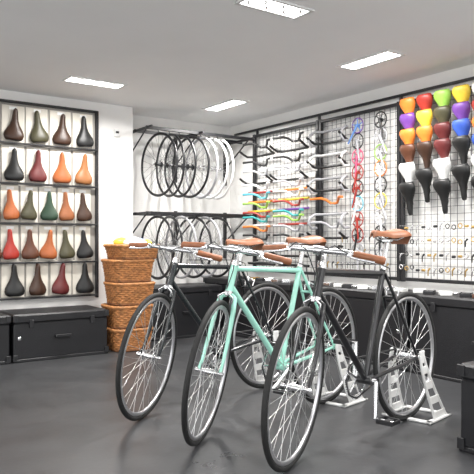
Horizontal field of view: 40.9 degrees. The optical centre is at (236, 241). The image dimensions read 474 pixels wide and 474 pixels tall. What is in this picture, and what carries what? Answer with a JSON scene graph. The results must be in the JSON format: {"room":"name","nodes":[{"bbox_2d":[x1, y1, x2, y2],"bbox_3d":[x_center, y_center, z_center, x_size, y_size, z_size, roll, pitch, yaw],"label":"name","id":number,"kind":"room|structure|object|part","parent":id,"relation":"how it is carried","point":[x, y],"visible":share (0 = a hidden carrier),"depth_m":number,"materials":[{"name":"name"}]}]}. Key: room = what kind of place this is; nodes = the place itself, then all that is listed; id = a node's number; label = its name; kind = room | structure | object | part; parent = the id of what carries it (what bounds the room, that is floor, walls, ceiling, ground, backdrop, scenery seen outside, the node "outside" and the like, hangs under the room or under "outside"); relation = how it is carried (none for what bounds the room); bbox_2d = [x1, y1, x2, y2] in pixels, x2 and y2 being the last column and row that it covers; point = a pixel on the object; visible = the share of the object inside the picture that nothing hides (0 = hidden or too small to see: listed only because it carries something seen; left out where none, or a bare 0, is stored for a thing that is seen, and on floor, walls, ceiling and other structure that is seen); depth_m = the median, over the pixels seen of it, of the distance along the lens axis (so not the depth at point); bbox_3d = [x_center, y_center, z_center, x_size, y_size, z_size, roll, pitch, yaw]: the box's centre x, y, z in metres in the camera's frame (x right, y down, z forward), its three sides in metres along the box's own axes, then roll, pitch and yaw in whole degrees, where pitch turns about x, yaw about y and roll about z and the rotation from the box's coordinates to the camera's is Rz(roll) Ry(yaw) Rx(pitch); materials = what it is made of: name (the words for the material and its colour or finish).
{"room":"bicycle shop","nodes":[
{"label":"bicycle shop","id":0,"kind":"room"},
{"bbox_2d":[0,89,132,309],"bbox_3d":[-3.860,-0.170,4.280,6.670,2.200,0.550,0,0,-35],"label":"wall","id":1,"kind":"structure","parent":0,"point":[115,153],"depth_m":5.85,"materials":[{"name":"paint"}]},
{"bbox_2d":[0,99,98,300],"bbox_3d":[-2.028,-0.340,5.179,1.906,1.680,0.100,0,0,-35],"label":"display rack","id":2,"kind":"object","parent":1,"relation":"attached to","point":[49,157],"visible":1,"depth_m":5.47,"materials":[{"name":"black metal"}]},
{"bbox_2d":[114,129,119,136],"bbox_3d":[-1.113,-1.010,5.879,0.050,0.070,0.028,0,0,-35],"label":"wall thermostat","id":3,"kind":"object","parent":1,"relation":"attached to","point":[116,131],"visible":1,"depth_m":5.87,"materials":[{"name":"white plastic"}]},
{"bbox_2d":[133,115,229,283],"bbox_3d":[-0.608,-0.170,6.783,1.530,2.200,0.240,0,0,-35],"label":"wall","id":4,"kind":"structure","parent":0,"point":[143,201],"depth_m":6.60,"materials":[{"name":"paint"}]},
{"bbox_2d":[133,125,254,199],"bbox_3d":[-0.409,-0.774,6.365,1.270,0.682,0.670,0,0,-35],"label":"storage rack","id":5,"kind":"object","parent":4,"relation":"attached to","point":[193,135],"visible":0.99,"depth_m":6.25,"materials":[{"name":"black metal"}]},
{"bbox_2d":[133,211,254,279],"bbox_3d":[-0.409,0.021,6.365,1.270,0.682,0.670,0,0,-35],"label":"storage rack","id":6,"kind":"object","parent":4,"relation":"attached to","point":[177,215],"visible":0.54,"depth_m":6.25,"materials":[{"name":"black metal"}]},
{"bbox_3d":[-0.441,-0.070,6.410,1.270,0.500,0.560,0,0,-35],"label":"rack frame","id":7,"kind":"part","parent":6,"relation":"part of","materials":[{"name":"black metal"}]},
{"bbox_2d":[0,0,473,126],"bbox_3d":[-0.933,-1.320,1.484,8.200,0.100,8.500,0,0,-35],"label":"ceiling","id":8,"kind":"structure","parent":0,"point":[176,59],"depth_m":4.17,"materials":[{"name":"paint"}]},
{"bbox_2d":[61,75,127,89],"bbox_3d":[-1.127,-1.265,5.040,0.482,0.010,0.182,0,0,-35],"label":"recessed light","id":9,"kind":"object","parent":8,"relation":"in","point":[73,79],"visible":1,"depth_m":5.03,"materials":[{"name":"white plastic"}]},
{"bbox_2d":[202,99,249,111],"bbox_3d":[-0.111,-1.265,5.887,0.182,0.010,0.522,0,0,-35],"label":"recessed light","id":10,"kind":"object","parent":8,"relation":"in","point":[230,103],"visible":1,"depth_m":5.86,"materials":[{"name":"white plastic"}]},
{"bbox_2d":[234,0,314,19],"bbox_3d":[0.204,-1.265,3.417,0.422,0.010,0.172,0,0,-35],"label":"recessed light","id":11,"kind":"object","parent":8,"relation":"in","point":[281,8],"visible":1,"depth_m":3.42,"materials":[{"name":"white plastic"}]},
{"bbox_2d":[336,49,405,70],"bbox_3d":[0.928,-1.265,4.431,0.182,0.010,0.482,0,0,-35],"label":"recessed light","id":12,"kind":"object","parent":8,"relation":"in","point":[386,55],"visible":1,"depth_m":4.41,"materials":[{"name":"white plastic"}]},
{"bbox_2d":[0,335,473,473],"bbox_3d":[-0.933,0.980,1.484,8.200,0.100,8.500,0,0,-35],"label":"floor","id":13,"kind":"structure","parent":0,"point":[61,415],"depth_m":3.25,"materials":[{"name":"concrete"}]},
{"bbox_2d":[0,313,10,364],"bbox_3d":[-2.184,0.745,4.781,0.825,0.370,0.476,0,0,-35],"label":"trunk","id":14,"kind":"object","parent":13,"relation":"on","point":[5,320],"visible":1,"depth_m":4.82,"materials":[{"name":"black metal"}]},
{"bbox_2d":[0,305,108,362],"bbox_3d":[-1.516,0.745,5.256,0.785,0.370,0.476,0,0,-35],"label":"trunk","id":15,"kind":"object","parent":13,"relation":"on","point":[45,333],"visible":0.97,"depth_m":5.08,"materials":[{"name":"black metal"}]},
{"bbox_2d":[107,326,153,351],"bbox_3d":[-0.951,0.830,5.532,0.384,0.197,0.373,0,0,-35],"label":"wicker basket","id":16,"kind":"object","parent":13,"relation":"on","point":[114,336],"visible":0.69,"depth_m":5.39,"materials":[{"name":"brown wicker"}]},
{"bbox_2d":[101,303,153,328],"bbox_3d":[-0.955,0.635,5.529,0.394,0.197,0.373,0,0,-37],"label":"wicker basket","id":17,"kind":"object","parent":16,"relation":"on","point":[119,317],"visible":0.66,"depth_m":5.37,"materials":[{"name":"brown wicker"}]},
{"bbox_2d":[103,281,155,305],"bbox_3d":[-0.937,0.440,5.529,0.394,0.197,0.373,0,0,-34],"label":"wicker basket","id":18,"kind":"object","parent":17,"relation":"on","point":[132,293],"visible":0.88,"depth_m":5.38,"materials":[{"name":"brown wicker"}]},
{"bbox_2d":[101,259,154,282],"bbox_3d":[-0.951,0.245,5.532,0.404,0.197,0.373,0,0,-37],"label":"wicker basket","id":19,"kind":"object","parent":18,"relation":"on","point":[135,270],"visible":0.98,"depth_m":5.39,"materials":[{"name":"brown wicker"}]},
{"bbox_2d":[103,244,159,259],"bbox_3d":[-0.915,0.083,5.533,0.435,0.132,0.373,0,0,-39],"label":"wicker basket","id":20,"kind":"object","parent":19,"relation":"on","point":[114,251],"visible":0.8,"depth_m":5.38,"materials":[{"name":"brown wicker"}]},
{"bbox_2d":[113,237,151,243],"bbox_3d":[-0.921,0.013,5.527,0.342,0.123,0.293,0,0,-35],"label":"pouches","id":21,"kind":"object","parent":20,"relation":"in","point":[121,240],"visible":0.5,"depth_m":5.42,"materials":[{"name":"yellow fabric"}]},
{"bbox_2d":[150,283,221,340],"bbox_3d":[-0.589,0.680,6.333,0.785,0.500,0.456,0,0,-35],"label":"trunk","id":22,"kind":"object","parent":13,"relation":"on","point":[201,296],"visible":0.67,"depth_m":6.18,"materials":[{"name":"black metal"}]},
{"bbox_2d":[115,238,294,420],"bbox_3d":[-0.125,0.452,3.694,0.508,0.957,1.618,0,0,42],"label":"bicycle","id":23,"kind":"object","parent":13,"relation":"on","point":[254,243],"visible":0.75,"depth_m":3.50,"materials":[{"name":"metal"}]},
{"bbox_3d":[-0.341,0.065,3.459,0.044,0.099,0.120,8,4,18],"label":"stem","id":24,"kind":"part","parent":23,"relation":"part of","materials":[{"name":"silver metal"}]},
{"bbox_3d":[-0.094,0.387,3.753,0.156,0.578,0.860,0,0,42],"label":"frame","id":25,"kind":"part","parent":23,"relation":"part of","materials":[{"name":"grey paint"}]},
{"bbox_2d":[203,276,302,342],"bbox_3d":[0.195,0.650,6.261,0.386,0.560,1.425,0,0,-35],"label":"trunk","id":26,"kind":"object","parent":13,"relation":"on","point":[286,287],"visible":0.39,"depth_m":5.93,"materials":[{"name":"black metal"}]},
{"bbox_2d":[181,235,356,445],"bbox_3d":[0.209,0.447,3.296,0.492,0.967,1.608,0,0,42],"label":"bicycle","id":27,"kind":"object","parent":13,"relation":"on","point":[191,440],"visible":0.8,"depth_m":3.11,"materials":[{"name":"metal"}]},
{"bbox_3d":[-0.009,0.065,3.059,0.044,0.099,0.120,9,4,14],"label":"stem","id":28,"kind":"part","parent":27,"relation":"part of","materials":[{"name":"silver metal"}]},
{"bbox_3d":[0.235,0.387,3.353,0.156,0.578,0.860,0,0,42],"label":"frame","id":29,"kind":"part","parent":27,"relation":"part of","materials":[{"name":"green paint"}]},
{"bbox_2d":[252,331,294,387],"bbox_3d":[0.252,0.745,4.135,0.280,0.369,0.259,0,0,42],"label":"stand","id":30,"kind":"object","parent":13,"relation":"on","point":[275,333],"visible":0.36,"depth_m":4.15,"materials":[{"name":"white metal"}]},
{"bbox_2d":[310,338,367,407],"bbox_3d":[0.581,0.745,3.735,0.280,0.369,0.259,0,0,42],"label":"stand","id":31,"kind":"object","parent":13,"relation":"on","point":[340,358],"visible":0.66,"depth_m":3.63,"materials":[{"name":"white metal"}]},
{"bbox_2d":[261,229,435,472],"bbox_3d":[0.574,0.431,2.961,0.533,0.997,1.635,0,0,42],"label":"bicycle","id":32,"kind":"object","parent":13,"relation":"on","point":[395,236],"visible":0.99,"depth_m":2.86,"materials":[{"name":"metal"}]},
{"bbox_3d":[0.363,0.065,2.731,0.044,0.099,0.120,6,3,26],"label":"stem","id":33,"kind":"part","parent":32,"relation":"part of","materials":[{"name":"silver metal"}]},
{"bbox_3d":[0.614,0.387,3.023,0.156,0.578,0.860,0,0,42],"label":"frame","id":34,"kind":"part","parent":32,"relation":"part of","materials":[{"name":"black paint"}]},
{"bbox_2d":[291,284,416,371],"bbox_3d":[0.983,0.650,5.153,0.386,0.560,1.265,0,0,-35],"label":"trunk","id":35,"kind":"object","parent":13,"relation":"on","point":[362,301],"visible":0.35,"depth_m":4.90,"materials":[{"name":"black metal"}]},
{"bbox_2d":[241,276,473,297],"bbox_3d":[0.965,0.354,5.080,0.189,0.028,3.335,0,0,-35],"label":"pedal assortment","id":36,"kind":"object","parent":35,"relation":"on","point":[416,290],"visible":0.8,"depth_m":4.96,"materials":[{"name":"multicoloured metal"}]},
{"bbox_2d":[382,347,450,424],"bbox_3d":[0.960,0.745,3.405,0.280,0.369,0.259,0,0,42],"label":"stand","id":37,"kind":"object","parent":13,"relation":"on","point":[440,414],"visible":0.86,"depth_m":3.33,"materials":[{"name":"white metal"}]},
{"bbox_2d":[408,292,473,382],"bbox_3d":[1.701,0.650,4.142,0.386,0.560,1.185,0,0,-35],"label":"trunk","id":38,"kind":"object","parent":13,"relation":"on","point":[452,316],"visible":0.72,"depth_m":4.27,"materials":[{"name":"black metal"}]},
{"bbox_2d":[457,361,473,453],"bbox_3d":[1.437,0.735,2.642,0.556,0.390,0.845,0,0,-35],"label":"trunk","id":39,"kind":"object","parent":13,"relation":"on","point":[465,443],"visible":1,"depth_m":2.81,"materials":[{"name":"black metal"}]},
{"bbox_2d":[230,64,473,293],"bbox_3d":[2.397,-0.170,3.704,0.200,2.200,8.260,0,0,-35],"label":"wall","id":40,"kind":"structure","parent":0,"point":[237,190],"depth_m":5.40,"materials":[{"name":"paint"}]},
{"bbox_2d":[234,76,473,284],"bbox_3d":[1.162,-0.427,5.059,0.240,1.475,4.300,0,0,-35],"label":"display panel","id":41,"kind":"object","parent":40,"relation":"attached to","point":[405,118],"visible":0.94,"depth_m":5.06,"materials":[{"name":"black metal"}]}
]}

